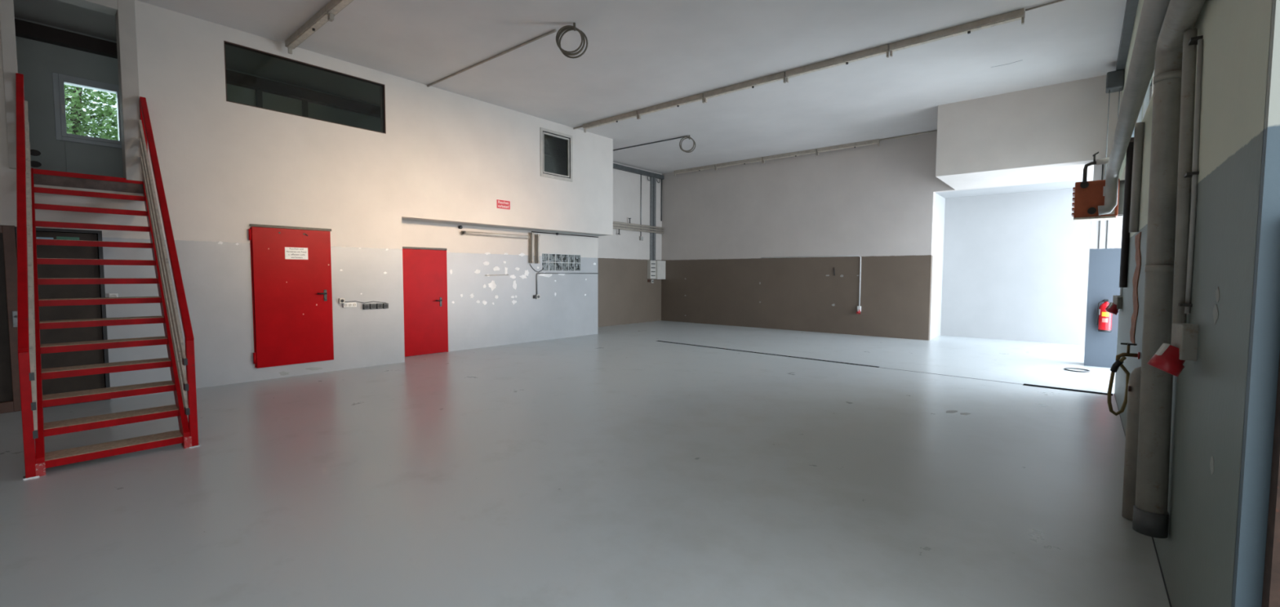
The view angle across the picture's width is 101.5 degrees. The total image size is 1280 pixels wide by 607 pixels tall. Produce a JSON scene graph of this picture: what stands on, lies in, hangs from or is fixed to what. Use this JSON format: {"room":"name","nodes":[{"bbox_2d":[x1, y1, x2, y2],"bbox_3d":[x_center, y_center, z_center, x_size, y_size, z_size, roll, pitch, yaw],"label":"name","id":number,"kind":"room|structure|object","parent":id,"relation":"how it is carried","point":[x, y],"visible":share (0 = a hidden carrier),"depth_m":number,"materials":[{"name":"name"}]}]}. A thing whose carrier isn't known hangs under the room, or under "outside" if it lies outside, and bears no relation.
{"room":"empty industrial workshop","nodes":[
{"label":"empty industrial workshop","id":0,"kind":"room"},
{"bbox_2d":[0,0,613,399],"bbox_3d":[-4.900,-1.409,8.537,0.202,4.990,12.800,3,4,40],"label":"wall","id":1,"kind":"structure","parent":0,"point":[226,167],"depth_m":7.96,"materials":[{"name":"white paint"}]},
{"bbox_2d":[0,224,21,413],"bbox_3d":[-7.316,0.190,5.644,0.206,2.100,1.000,3,4,40],"label":"door","id":2,"kind":"structure","parent":1,"relation":"in","point":[10,390],"depth_m":5.88,"materials":[{"name":"grey metal"}]},
{"bbox_2d":[15,226,111,407],"bbox_3d":[-6.875,0.163,6.252,0.154,2.090,0.680,3,4,40],"label":"door","id":3,"kind":"structure","parent":1,"relation":"in","point":[55,385],"depth_m":6.27,"materials":[{"name":"black metal"}]},
{"bbox_2d":[0,0,143,181],"bbox_3d":[-6.751,-2.657,6.242,0.260,2.252,1.090,3,4,40],"label":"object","id":4,"kind":"structure","parent":1,"relation":"in","point":[124,11],"depth_m":6.46,"materials":[{"name":"beige paint"}]},
{"bbox_2d":[108,293,118,297],"bbox_3d":[-6.535,-0.085,6.489,0.047,0.080,0.080,3,4,40],"label":"wall socket","id":5,"kind":"object","parent":1,"relation":"attached to","point":[110,295],"visible":0.56,"depth_m":6.48,"materials":[{"name":"white plastic"}]},
{"bbox_2d":[248,223,333,368],"bbox_3d":[-5.251,-0.119,7.955,0.116,2.095,1.093,3,4,40],"label":"door","id":6,"kind":"structure","parent":1,"relation":"in","point":[292,298],"depth_m":7.92,"materials":[{"name":"red paint"}]},
{"bbox_2d":[284,246,308,259],"bbox_3d":[-5.228,-0.762,7.960,0.005,0.180,0.305,3,4,40],"label":"notice","id":7,"kind":"object","parent":6,"relation":"attached to","point":[300,253],"visible":1,"depth_m":7.96,"materials":[{"name":"white paper"}]},
{"bbox_2d":[223,40,386,133],"bbox_3d":[-5.093,-3.272,8.124,0.098,0.825,2.190,3,4,40],"label":"window","id":8,"kind":"structure","parent":1,"relation":"in","point":[229,43],"depth_m":8.11,"materials":[{"name":"black glass"}]},
{"bbox_2d":[342,302,356,306],"bbox_3d":[-4.768,0.024,8.585,0.052,0.075,0.200,3,4,40],"label":"strip","id":9,"kind":"object","parent":1,"relation":"attached to","point":[348,304],"visible":1,"depth_m":8.58,"materials":[{"name":"white plastic"}]},
{"bbox_2d":[496,199,510,209],"bbox_3d":[-2.822,-2.043,10.803,0.006,0.190,0.340,3,4,40],"label":"no smoking sign","id":10,"kind":"object","parent":1,"relation":"attached to","point":[500,204],"visible":1,"depth_m":10.80,"materials":[{"name":"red plastic"}]},
{"bbox_2d":[540,127,572,182],"bbox_3d":[-1.911,-3.350,11.858,0.095,1.060,0.940,3,4,40],"label":"window","id":11,"kind":"structure","parent":1,"relation":"in","point":[558,145],"depth_m":11.89,"materials":[{"name":"white plastic"}]},
{"bbox_2d":[14,17,662,326],"bbox_3d":[-4.893,-1.567,11.408,0.200,4.990,17.200,3,4,40],"label":"wall","id":12,"kind":"structure","parent":0,"point":[37,60],"depth_m":13.99,"materials":[{"name":"white paint"}]},
{"bbox_2d":[30,149,40,155],"bbox_3d":[-8.287,-2.061,7.148,0.012,0.084,0.124,3,4,40],"label":"oval plate","id":13,"kind":"object","parent":12,"relation":"attached to","point":[33,152],"visible":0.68,"depth_m":7.15,"materials":[{"name":"brown metal"}]},
{"bbox_2d":[31,160,41,167],"bbox_3d":[-8.287,-1.908,7.157,0.012,0.084,0.124,3,4,40],"label":"oval plate","id":14,"kind":"object","parent":12,"relation":"attached to","point":[33,163],"visible":0.68,"depth_m":7.16,"materials":[{"name":"brown metal"}]},
{"bbox_2d":[29,137,123,177],"bbox_3d":[-8.258,-1.921,7.223,0.030,0.665,2.500,3,4,40],"label":"trim","id":15,"kind":"structure","parent":12,"relation":"attached to","point":[84,159],"depth_m":7.47,"materials":[{"name":"paint"}]},
{"bbox_2d":[52,71,121,148],"bbox_3d":[-7.966,-2.765,7.601,0.225,0.920,0.740,3,4,40],"label":"window","id":16,"kind":"structure","parent":12,"relation":"in","point":[59,80],"depth_m":7.42,"materials":[{"name":"grey plastic"}]},
{"bbox_2d":[255,88,262,107],"bbox_3d":[-6.608,-2.691,9.116,0.050,2.005,0.080,3,4,40],"label":"batten","id":17,"kind":"object","parent":12,"relation":"attached to","point":[259,93],"visible":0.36,"depth_m":9.05,"materials":[{"name":"grey paint"}]},
{"bbox_2d":[14,18,547,155],"bbox_3d":[-6.168,-3.804,9.485,0.159,0.180,12.400,3,4,40],"label":"steel beam","id":18,"kind":"structure","parent":12,"relation":"attached to","point":[25,29],"depth_m":8.71,"materials":[{"name":"black metal"}]},
{"bbox_2d":[302,99,308,116],"bbox_3d":[-6.156,-2.719,9.650,0.050,2.005,0.080,3,4,40],"label":"batten","id":19,"kind":"object","parent":12,"relation":"attached to","point":[304,103],"visible":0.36,"depth_m":9.58,"materials":[{"name":"grey paint"}]},
{"bbox_2d":[613,226,663,233],"bbox_3d":[-0.619,-2.319,16.129,0.064,0.081,4.360,3,4,40],"label":"pipe","id":20,"kind":"object","parent":12,"relation":"attached to","point":[614,227],"visible":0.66,"depth_m":16.73,"materials":[{"name":"grey metal"}]},
{"bbox_2d":[613,223,663,231],"bbox_3d":[-0.618,-2.399,16.125,0.064,0.081,4.360,3,4,40],"label":"pipe","id":21,"kind":"object","parent":12,"relation":"attached to","point":[614,224],"visible":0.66,"depth_m":16.70,"materials":[{"name":"grey metal"}]},
{"bbox_2d":[613,221,663,229],"bbox_3d":[-0.618,-2.479,16.120,0.064,0.081,4.360,3,4,40],"label":"pipe","id":22,"kind":"object","parent":12,"relation":"attached to","point":[615,222],"visible":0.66,"depth_m":16.72,"materials":[{"name":"grey metal"}]},
{"bbox_2d":[613,163,664,179],"bbox_3d":[-0.636,-4.183,16.060,0.099,0.130,4.380,3,4,40],"label":"duct","id":23,"kind":"object","parent":12,"relation":"attached to","point":[615,166],"visible":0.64,"depth_m":16.66,"materials":[{"name":"grey metal"}]},
{"bbox_2d":[640,174,641,235],"bbox_3d":[0.032,-3.164,16.964,0.030,2.000,0.032,3,4,40],"label":"conduit","id":24,"kind":"object","parent":12,"relation":"attached to","point":[641,175],"visible":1,"depth_m":16.95,"materials":[{"name":"grey metal"}]},
{"bbox_2d":[649,176,656,260],"bbox_3d":[0.436,-2.813,17.440,0.062,2.750,0.260,3,4,40],"label":"cable tray","id":25,"kind":"object","parent":12,"relation":"attached to","point":[653,180],"visible":1,"depth_m":17.40,"materials":[{"name":"grey metal"}]},
{"bbox_2d":[647,260,665,279],"bbox_3d":[0.559,-1.125,17.574,0.206,0.625,0.750,3,4,40],"label":"box","id":26,"kind":"object","parent":12,"relation":"attached to","point":[655,268],"visible":1,"depth_m":17.47,"materials":[{"name":"beige plastic"}]},
{"bbox_2d":[661,178,662,221],"bbox_3d":[0.734,-3.506,17.754,0.034,1.400,0.036,3,4,40],"label":"conduit","id":27,"kind":"object","parent":12,"relation":"attached to","point":[661,179],"visible":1,"depth_m":17.74,"materials":[{"name":"grey metal"}]},
{"bbox_2d":[401,219,598,356],"bbox_3d":[-3.019,-0.372,11.726,0.202,2.580,5.670,3,4,40],"label":"wall","id":28,"kind":"structure","parent":0,"point":[491,310],"depth_m":11.67,"materials":[{"name":"white paint"}]},
{"bbox_2d":[402,246,448,356],"bbox_3d":[-4.159,-0.041,10.152,0.116,2.085,0.940,3,4,40],"label":"door","id":29,"kind":"structure","parent":28,"relation":"in","point":[424,271],"depth_m":10.15,"materials":[{"name":"red paint"}]},
{"bbox_2d":[461,230,528,239],"bbox_3d":[-3.098,-1.482,11.328,0.110,0.085,1.650,3,4,40],"label":"lamp","id":30,"kind":"object","parent":28,"relation":"attached to","point":[463,232],"visible":1,"depth_m":11.23,"materials":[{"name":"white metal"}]},
{"bbox_2d":[528,232,533,262],"bbox_3d":[-2.498,-1.279,12.050,0.110,0.700,0.085,3,4,40],"label":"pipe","id":31,"kind":"object","parent":28,"relation":"attached to","point":[531,234],"visible":1,"depth_m":12.03,"materials":[{"name":"white plastic"}]},
{"bbox_2d":[534,234,540,262],"bbox_3d":[-2.385,-1.271,12.184,0.110,0.670,0.085,3,4,40],"label":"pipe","id":32,"kind":"object","parent":28,"relation":"attached to","point":[536,236],"visible":1,"depth_m":12.16,"materials":[{"name":"white plastic"}]},
{"bbox_2d":[542,253,580,271],"bbox_3d":[-1.943,-1.007,12.866,0.066,0.410,1.250,3,4,40],"label":"window","id":33,"kind":"structure","parent":28,"relation":"in","point":[555,262],"depth_m":12.83,"materials":[{"name":"white glass"}]},
{"bbox_2d":[531,231,598,237],"bbox_3d":[-1.803,-1.700,12.915,0.024,0.023,2.180,3,4,40],"label":"conduit","id":34,"kind":"object","parent":28,"relation":"attached to","point":[531,231],"visible":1,"depth_m":12.85,"materials":[{"name":"metal"}]},
{"bbox_2d":[537,272,598,273],"bbox_3d":[-1.745,-0.753,13.040,0.024,0.028,1.990,3,4,40],"label":"conduit","id":35,"kind":"object","parent":28,"relation":"attached to","point":[538,273],"visible":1,"depth_m":12.98,"materials":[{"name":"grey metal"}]},
{"bbox_2d":[401,217,603,235],"bbox_3d":[-5.607,-1.607,9.125,1.650,0.155,12.800,3,4,40],"label":"beam","id":36,"kind":"structure","parent":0,"point":[403,219],"depth_m":11.10,"materials":[{"name":"white paint"}]},
{"bbox_2d":[13,0,1126,173],"bbox_3d":[0.127,-3.960,7.981,12.200,0.201,19.050,3,4,40],"label":"ceiling","id":37,"kind":"structure","parent":0,"point":[639,54],"depth_m":8.19,"materials":[{"name":"white paint"}]},
{"bbox_2d":[284,5,335,53],"bbox_3d":[-4.582,-3.749,7.226,1.580,0.170,0.120,3,4,40],"label":"batten","id":38,"kind":"object","parent":37,"relation":"attached to","point":[321,17],"visible":0.96,"depth_m":7.16,"materials":[{"name":"white metal"}]},
{"bbox_2d":[286,13,328,48],"bbox_3d":[-4.582,-3.744,7.227,1.560,0.010,0.080,3,4,40],"label":"tray","id":39,"kind":"object","parent":38,"relation":"on","point":[321,20],"depth_m":7.19,"materials":[{"name":"paint"}]},
{"bbox_2d":[325,0,353,20],"bbox_3d":[-3.360,-3.688,6.195,1.580,0.170,0.120,3,4,40],"label":"batten","id":40,"kind":"object","parent":37,"relation":"attached to","point":[333,7],"visible":1,"depth_m":6.54,"materials":[{"name":"beige metal"}]},
{"bbox_2d":[328,0,352,14],"bbox_3d":[-3.360,-3.683,6.195,1.560,0.010,0.080,3,4,40],"label":"tray","id":41,"kind":"object","parent":40,"relation":"on","point":[337,6],"depth_m":6.52,"materials":[{"name":"paint"}]},
{"bbox_2d":[426,29,556,86],"bbox_3d":[-2.511,-3.876,8.391,3.450,0.030,0.032,3,4,39],"label":"conduit","id":42,"kind":"object","parent":37,"relation":"attached to","point":[554,30],"visible":1,"depth_m":8.16,"materials":[{"name":"grey metal"}]},
{"bbox_2d":[555,22,587,58],"bbox_3d":[-0.933,-3.596,7.155,0.435,0.446,0.096,0,3,1],"label":"cable coil","id":43,"kind":"object","parent":37,"relation":"hanging from","point":[567,28],"visible":1,"depth_m":7.14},
{"bbox_2d":[582,110,639,132],"bbox_3d":[-0.649,-3.969,11.451,1.620,0.170,0.120,3,4,40],"label":"batten","id":44,"kind":"object","parent":37,"relation":"attached to","point":[616,118],"visible":0.97,"depth_m":11.37,"materials":[{"name":"white metal"}]},
{"bbox_2d":[583,114,637,128],"bbox_3d":[-0.649,-3.964,11.452,1.600,0.010,0.080,3,4,40],"label":"tray","id":45,"kind":"object","parent":44,"relation":"on","point":[616,119],"depth_m":11.41,"materials":[{"name":"paint"}]},
{"bbox_2d":[613,135,688,151],"bbox_3d":[0.089,-4.162,13.702,2.752,0.027,0.028,3,4,38],"label":"conduit","id":46,"kind":"object","parent":37,"relation":"attached to","point":[685,135],"visible":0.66,"depth_m":13.54,"materials":[{"name":"grey metal"}]},
{"bbox_2d":[637,93,704,119],"bbox_3d":[0.600,-3.907,10.397,1.610,0.170,0.120,3,4,40],"label":"batten","id":47,"kind":"object","parent":37,"relation":"attached to","point":[698,97],"visible":0.97,"depth_m":10.31,"materials":[{"name":"beige metal"}]},
{"bbox_2d":[638,97,703,115],"bbox_3d":[0.600,-3.902,10.398,1.590,0.010,0.080,3,4,40],"label":"tray","id":48,"kind":"object","parent":47,"relation":"on","point":[689,100],"depth_m":10.35,"materials":[{"name":"paint"}]},
{"bbox_2d":[679,134,695,152],"bbox_3d":[1.169,-3.920,12.854,0.410,0.413,0.088,0,3,-1],"label":"cable coil","id":49,"kind":"object","parent":37,"relation":"hanging from","point":[684,137],"visible":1,"depth_m":12.84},
{"bbox_2d":[673,164,715,176],"bbox_3d":[1.748,-4.253,16.738,1.580,0.170,0.120,3,4,40],"label":"batten","id":50,"kind":"object","parent":37,"relation":"attached to","point":[708,166],"visible":1,"depth_m":16.67,"materials":[{"name":"beige metal"}]},
{"bbox_2d":[674,167,714,173],"bbox_3d":[1.748,-4.247,16.739,1.560,0.010,0.080,3,4,40],"label":"tray","id":51,"kind":"object","parent":50,"relation":"on","point":[695,168],"depth_m":16.77,"materials":[{"name":"paint"}]},
{"bbox_2d":[715,156,763,169],"bbox_3d":[2.969,-4.191,15.707,1.580,0.170,0.120,3,4,40],"label":"batten","id":52,"kind":"object","parent":37,"relation":"attached to","point":[756,159],"visible":1,"depth_m":15.65,"materials":[{"name":"beige metal"}]},
{"bbox_2d":[715,160,763,167],"bbox_3d":[2.969,-4.186,15.707,1.560,0.010,0.080,3,4,40],"label":"tray","id":53,"kind":"object","parent":52,"relation":"on","point":[744,162],"depth_m":15.69,"materials":[{"name":"paint"}]},
{"bbox_2d":[703,71,786,102],"bbox_3d":[1.844,-3.844,9.346,1.610,0.170,0.120,3,4,40],"label":"batten","id":54,"kind":"object","parent":37,"relation":"attached to","point":[780,76],"visible":0.97,"depth_m":9.25,"materials":[{"name":"beige metal"}]},
{"bbox_2d":[704,76,784,98],"bbox_3d":[1.844,-3.839,9.347,1.590,0.010,0.080,3,4,40],"label":"tray","id":55,"kind":"object","parent":54,"relation":"on","point":[766,81],"depth_m":9.29,"materials":[{"name":"paint"}]},
{"bbox_2d":[762,148,817,163],"bbox_3d":[4.191,-4.130,14.675,1.580,0.170,0.120,3,4,40],"label":"batten","id":56,"kind":"object","parent":37,"relation":"attached to","point":[813,150],"visible":1,"depth_m":14.60,"materials":[{"name":"beige metal"}]},
{"bbox_2d":[764,151,817,160],"bbox_3d":[4.191,-4.125,14.676,1.560,0.010,0.080,3,4,40],"label":"tray","id":57,"kind":"object","parent":56,"relation":"on","point":[797,153],"depth_m":14.65,"materials":[{"name":"paint"}]},
{"bbox_2d":[785,44,889,82],"bbox_3d":[3.088,-3.782,8.296,1.610,0.170,0.120,3,4,40],"label":"batten","id":58,"kind":"object","parent":37,"relation":"attached to","point":[884,49],"visible":0.97,"depth_m":8.21,"materials":[{"name":"beige metal"}]},
{"bbox_2d":[817,138,879,155],"bbox_3d":[5.412,-4.069,13.644,1.580,0.170,0.120,3,4,40],"label":"batten","id":59,"kind":"object","parent":37,"relation":"attached to","point":[855,144],"visible":1,"depth_m":13.56,"materials":[{"name":"beige metal"}]},
{"bbox_2d":[817,142,879,152],"bbox_3d":[5.412,-4.064,13.644,1.560,0.010,0.080,3,4,40],"label":"tray","id":60,"kind":"object","parent":59,"relation":"on","point":[856,144],"depth_m":13.60,"materials":[{"name":"paint"}]},
{"bbox_2d":[880,129,937,140],"bbox_3d":[6.638,-4.071,12.566,1.661,0.034,0.036,3,4,42],"label":"conduit","id":61,"kind":"object","parent":37,"relation":"attached to","point":[934,130],"visible":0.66,"depth_m":12.66,"materials":[{"name":"grey metal"}]},
{"bbox_2d":[888,8,1025,57],"bbox_3d":[4.333,-3.720,7.245,1.610,0.170,0.120,3,4,40],"label":"batten","id":62,"kind":"object","parent":37,"relation":"attached to","point":[1017,15],"visible":1,"depth_m":7.15,"materials":[{"name":"beige metal"}]},
{"bbox_2d":[1025,0,1064,11],"bbox_3d":[5.293,-3.733,6.365,0.971,0.023,0.024,3,4,43],"label":"conduit","id":63,"kind":"object","parent":37,"relation":"attached to","point":[1057,1],"visible":1,"depth_m":6.56,"materials":[{"name":"beige metal"}]},
{"bbox_2d":[0,320,1169,606],"bbox_3d":[0.010,1.266,8.354,11.940,0.302,19.050,3,4,40],"label":"floor","id":64,"kind":"structure","parent":0,"point":[619,465],"depth_m":3.95,"materials":[{"name":"grey paint"}]},
{"bbox_2d":[15,72,200,479],"bbox_3d":[-5.514,-0.628,5.328,3.176,3.780,1.053,3,4,42],"label":"staircase","id":65,"kind":"structure","parent":64,"relation":"on","point":[31,373],"depth_m":4.98,"materials":[{"name":"red metal"}]},
{"bbox_2d":[656,340,878,367],"bbox_3d":[2.257,0.991,10.719,5.067,0.006,0.083,3,4,43],"label":"floor drain","id":66,"kind":"object","parent":64,"relation":"on","point":[656,340],"visible":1,"depth_m":10.31,"materials":[{"name":"black metal"}]},
{"bbox_2d":[878,366,1023,384],"bbox_3d":[4.837,1.135,8.291,2.023,0.002,0.014,3,4,43],"label":"joint","id":67,"kind":"object","parent":64,"relation":"on","point":[878,366],"visible":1,"depth_m":8.20,"materials":[{"name":"black rubber"}]},
{"bbox_2d":[1022,383,1112,395],"bbox_3d":[5.927,1.194,7.272,0.964,0.005,0.128,3,4,42],"label":"floor drain","id":68,"kind":"object","parent":64,"relation":"on","point":[1029,384],"visible":1,"depth_m":7.27,"materials":[{"name":"black metal"}]},
{"bbox_2d":[1063,367,1089,372],"bbox_3d":[7.291,1.109,8.726,0.340,0.017,0.340,3,4,40],"label":"cable loop","id":69,"kind":"object","parent":64,"relation":"on","point":[1064,368],"visible":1,"depth_m":8.71,"materials":[{"name":"black plastic"}]},
{"bbox_2d":[1121,366,1141,519],"bbox_3d":[3.248,0.910,3.408,0.125,0.991,0.204,3,4,40],"label":"pipe cover","id":70,"kind":"object","parent":64,"relation":"on","point":[1134,384],"visible":0.53,"depth_m":3.40,"materials":[{"name":"metal"}]},
{"bbox_2d":[661,131,1093,340],"bbox_3d":[5.175,-1.690,14.256,11.890,4.990,0.162,3,4,40],"label":"wall","id":71,"kind":"structure","parent":0,"point":[875,203],"depth_m":14.52,"materials":[{"name":"white paint"}]},
{"bbox_2d":[760,255,861,306],"bbox_3d":[4.684,-0.634,14.611,2.862,1.357,0.030,3,4,40],"label":"conduit","id":72,"kind":"object","parent":71,"relation":"attached to","point":[824,255],"visible":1,"depth_m":13.97,"materials":[{"name":"white plastic"}]},
{"bbox_2d":[929,192,945,339],"bbox_3d":[7.469,-0.922,13.272,0.160,3.580,1.240,3,4,40],"label":"wall","id":73,"kind":"structure","parent":0,"point":[940,202],"depth_m":13.20,"materials":[{"name":"white paint"}]},
{"bbox_2d":[936,178,1093,198],"bbox_3d":[8.793,-2.704,12.058,3.610,0.120,1.240,3,4,40],"label":"ceiling","id":74,"kind":"structure","parent":0,"point":[1069,184],"depth_m":12.20,"materials":[{"name":"white paint"}]},
{"bbox_2d":[940,187,1090,345],"bbox_3d":[9.241,-1.588,12.655,3.610,4.990,0.160,3,4,40],"label":"wall","id":75,"kind":"structure","parent":0,"point":[1015,265],"depth_m":12.68,"materials":[{"name":"white paint"}]},
{"bbox_2d":[935,75,1122,189],"bbox_3d":[7.833,-3.262,10.409,2.999,1.410,2.150,3,4,40],"label":"wall header","id":76,"kind":"structure","parent":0,"point":[1046,133],"depth_m":9.71,"materials":[{"name":"white paint"}]},
{"bbox_2d":[1084,159,1123,367],"bbox_3d":[8.187,-0.689,9.096,0.569,3.580,0.400,3,4,40],"label":"wall pillar","id":77,"kind":"structure","parent":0,"point":[1104,272],"depth_m":9.02,"materials":[{"name":"blue paint"}]},
{"bbox_2d":[1097,164,1103,248],"bbox_3d":[7.927,-1.711,8.990,0.017,1.530,0.018,3,4,40],"label":"conduit","id":78,"kind":"object","parent":77,"relation":"attached to","point":[1102,164],"visible":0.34,"depth_m":9.01,"materials":[{"name":"grey metal"}]},
{"bbox_2d":[1096,298,1111,331],"bbox_3d":[7.962,0.203,8.937,0.193,0.552,0.178,-1,3,-13],"label":"fire extinguisher","id":79,"kind":"object","parent":77,"relation":"attached to","point":[1104,324],"visible":0.88,"depth_m":8.89,"materials":[{"name":"red paint"}]},
{"bbox_2d":[1106,219,1108,248],"bbox_3d":[8.003,-1.707,8.926,0.017,1.530,0.018,3,4,40],"label":"conduit","id":80,"kind":"object","parent":77,"relation":"attached to","point":[1108,220],"visible":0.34,"depth_m":8.95,"materials":[{"name":"grey paint"}]},
{"bbox_2d":[1114,0,1272,606],"bbox_3d":[5.038,-1.186,5.107,0.263,4.990,9.710,3,4,40],"label":"wall","id":81,"kind":"structure","parent":0,"point":[1197,557],"depth_m":1.97,"materials":[{"name":"beige paint"}]},
{"bbox_2d":[1071,178,1124,222],"bbox_3d":[6.295,-1.415,7.192,0.538,0.515,0.430,3,4,40],"label":"heater","id":82,"kind":"object","parent":81,"relation":"attached to","point":[1088,195],"visible":0.89,"depth_m":7.11,"materials":[{"name":"orange metal"}]},
{"bbox_2d":[1082,151,1109,182],"bbox_3d":[6.178,-1.835,6.974,0.404,0.391,0.076,3,4,40],"label":"supply pipe","id":83,"kind":"object","parent":82,"relation":"attached to","point":[1101,161],"visible":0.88,"depth_m":7.02,"materials":[{"name":"metal"}]},
{"bbox_2d":[1097,0,1169,215],"bbox_3d":[3.526,-1.333,3.766,0.191,0.648,8.404,3,4,40],"label":"pipe","id":84,"kind":"object","parent":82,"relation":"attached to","point":[1141,68],"visible":1,"depth_m":3.67,"materials":[{"name":"grey metal"}]},
{"bbox_2d":[1105,294,1119,310],"bbox_3d":[6.114,0.012,6.758,0.153,0.233,0.110,2,3,23],"label":"power socket","id":85,"kind":"object","parent":81,"relation":"attached to","point":[1113,295],"visible":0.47,"depth_m":6.76,"materials":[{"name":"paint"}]},
{"bbox_2d":[1104,69,1124,179],"bbox_3d":[7.646,-2.788,8.461,0.211,1.838,0.300,3,4,40],"label":"motor","id":86,"kind":"object","parent":81,"relation":"attached to","point":[1114,79],"visible":0.88,"depth_m":8.34,"materials":[{"name":"grey paint"}]},
{"bbox_2d":[1106,296,1123,315],"bbox_3d":[5.873,0.028,6.474,0.153,0.233,0.110,2,3,23],"label":"power socket","id":87,"kind":"object","parent":81,"relation":"attached to","point":[1113,308],"visible":0.9,"depth_m":6.44,"materials":[{"name":"paint"}]},
{"bbox_2d":[1119,137,1133,287],"bbox_3d":[5.400,-0.991,5.789,0.068,1.629,0.267,3,4,40],"label":"pipe","id":88,"kind":"object","parent":81,"relation":"attached to","point":[1129,157],"visible":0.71,"depth_m":5.84,"materials":[{"name":"brown metal"}]},
{"bbox_2d":[1115,0,1138,70],"bbox_3d":[5.413,-3.639,5.678,0.096,0.147,8.140,3,4,40],"label":"shaft","id":89,"kind":"object","parent":81,"relation":"attached to","point":[1131,9],"visible":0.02,"depth_m":7.03,"materials":[{"name":"grey paint"}]},
{"bbox_2d":[1115,342,1140,360],"bbox_3d":[4.078,0.410,4.371,0.146,0.157,0.100,3,4,40],"label":"water tap","id":90,"kind":"object","parent":81,"relation":"attached to","point":[1127,353],"visible":0.96,"depth_m":4.36,"materials":[{"name":"gold metal"}]},
{"bbox_2d":[1107,355,1129,415],"bbox_3d":[3.998,0.686,4.373,0.267,0.525,0.118,-2,4,-39],"label":"garden hose","id":91,"kind":"object","parent":90,"relation":"hanging from","point":[1118,362],"visible":0.96,"depth_m":4.39,"materials":[{"name":"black rubber"}]},
{"bbox_2d":[1128,121,1144,231],"bbox_3d":[4.649,-1.176,4.893,0.065,1.010,0.068,3,4,40],"label":"conduit","id":92,"kind":"object","parent":81,"relation":"attached to","point":[1140,126],"visible":0.94,"depth_m":4.87,"materials":[{"name":"grey paint"}]},
{"bbox_2d":[1131,70,1154,137],"bbox_3d":[5.679,-2.516,5.747,0.060,1.420,6.900,3,4,40],"label":"window","id":93,"kind":"structure","parent":81,"relation":"in","point":[1149,91],"depth_m":6.61,"materials":[{"name":"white glass"}]},
{"bbox_2d":[1114,394,1171,606],"bbox_3d":[4.103,1.349,4.347,0.006,0.004,7.020,3,4,40],"label":"trim","id":94,"kind":"structure","parent":81,"relation":"attached to","point":[1160,566],"depth_m":2.86,"materials":[{"name":"black plastic"}]},
{"bbox_2d":[1132,0,1205,537],"bbox_3d":[1.954,-0.087,1.820,0.132,2.631,2.906,3,4,40],"label":"pipe","id":95,"kind":"object","parent":81,"relation":"attached to","point":[1150,513],"visible":0.82,"depth_m":2.72,"materials":[{"name":"metal"}]},
{"bbox_2d":[1146,322,1199,376],"bbox_3d":[2.333,0.203,2.294,0.153,0.233,0.110,2,4,26],"label":"power socket","id":96,"kind":"object","parent":81,"relation":"attached to","point":[1169,358],"visible":0.93,"depth_m":2.26,"materials":[{"name":"paint"}]},
{"bbox_2d":[1171,28,1197,327],"bbox_3d":[2.587,-0.586,2.483,0.046,1.454,0.259,3,4,40],"label":"conduit","id":97,"kind":"object","parent":81,"relation":"attached to","point":[1187,100],"visible":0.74,"depth_m":2.47,"materials":[{"name":"metal"}]},
{"bbox_2d":[1177,302,1192,306],"bbox_3d":[2.518,0.006,2.417,0.039,0.012,0.090,3,4,40],"label":"clamp","id":98,"kind":"object","parent":81,"relation":"attached to","point":[1179,304],"visible":0.93,"depth_m":2.39,"materials":[{"name":"metal"}]},
{"bbox_2d":[1183,171,1199,177],"bbox_3d":[2.545,-0.595,2.413,0.039,0.012,0.090,3,4,40],"label":"clamp","id":99,"kind":"object","parent":81,"relation":"attached to","point":[1187,174],"visible":0.93,"depth_m":2.39,"materials":[{"name":"metal"}]},
{"bbox_2d":[1184,38,1203,313],"bbox_3d":[2.557,-0.587,2.413,0.017,1.264,0.119,3,4,40],"label":"conduit","id":100,"kind":"object","parent":81,"relation":"attached to","point":[1200,42],"visible":1,"depth_m":2.40,"materials":[{"name":"grey metal"}]},
{"bbox_2d":[1188,35,1203,45],"bbox_3d":[2.631,-1.243,2.477,0.039,0.012,0.090,3,4,40],"label":"clamp","id":101,"kind":"object","parent":81,"relation":"attached to","point":[1193,40],"visible":0.79,"depth_m":2.46,"materials":[{"name":"metal"}]},
{"bbox_2d":[1261,352,1279,606],"bbox_3d":[1.806,0.626,1.474,0.035,1.750,0.070,3,4,40],"label":"trim","id":102,"kind":"structure","parent":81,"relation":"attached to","point":[1271,584],"depth_m":1.47,"materials":[{"name":"metal"}]},
{"bbox_2d":[1231,0,1279,606],"bbox_3d":[1.894,-0.992,1.390,0.256,4.990,0.045,3,4,40],"label":"wall pier","id":103,"kind":"object","parent":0,"point":[1264,350],"depth_m":1.51,"materials":[{"name":"beige paint"}]},
{"label":"outside","id":104,"kind":"structure","parent":0,"visible":0},
{"bbox_3d":[6.452,1.543,7.731,60.000,0.100,60.000,3,4,40],"label":"ground","id":105,"kind":"structure","parent":104,"visible":0},
{"bbox_2d":[63,84,118,140],"bbox_3d":[-9.641,-2.091,9.085,3.802,6.907,6.108,3,4,43],"label":"tree","id":106,"kind":"object","parent":105,"relation":"on","point":[77,115],"visible":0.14,"depth_m":8.87,"materials":[{"name":"green plant"}]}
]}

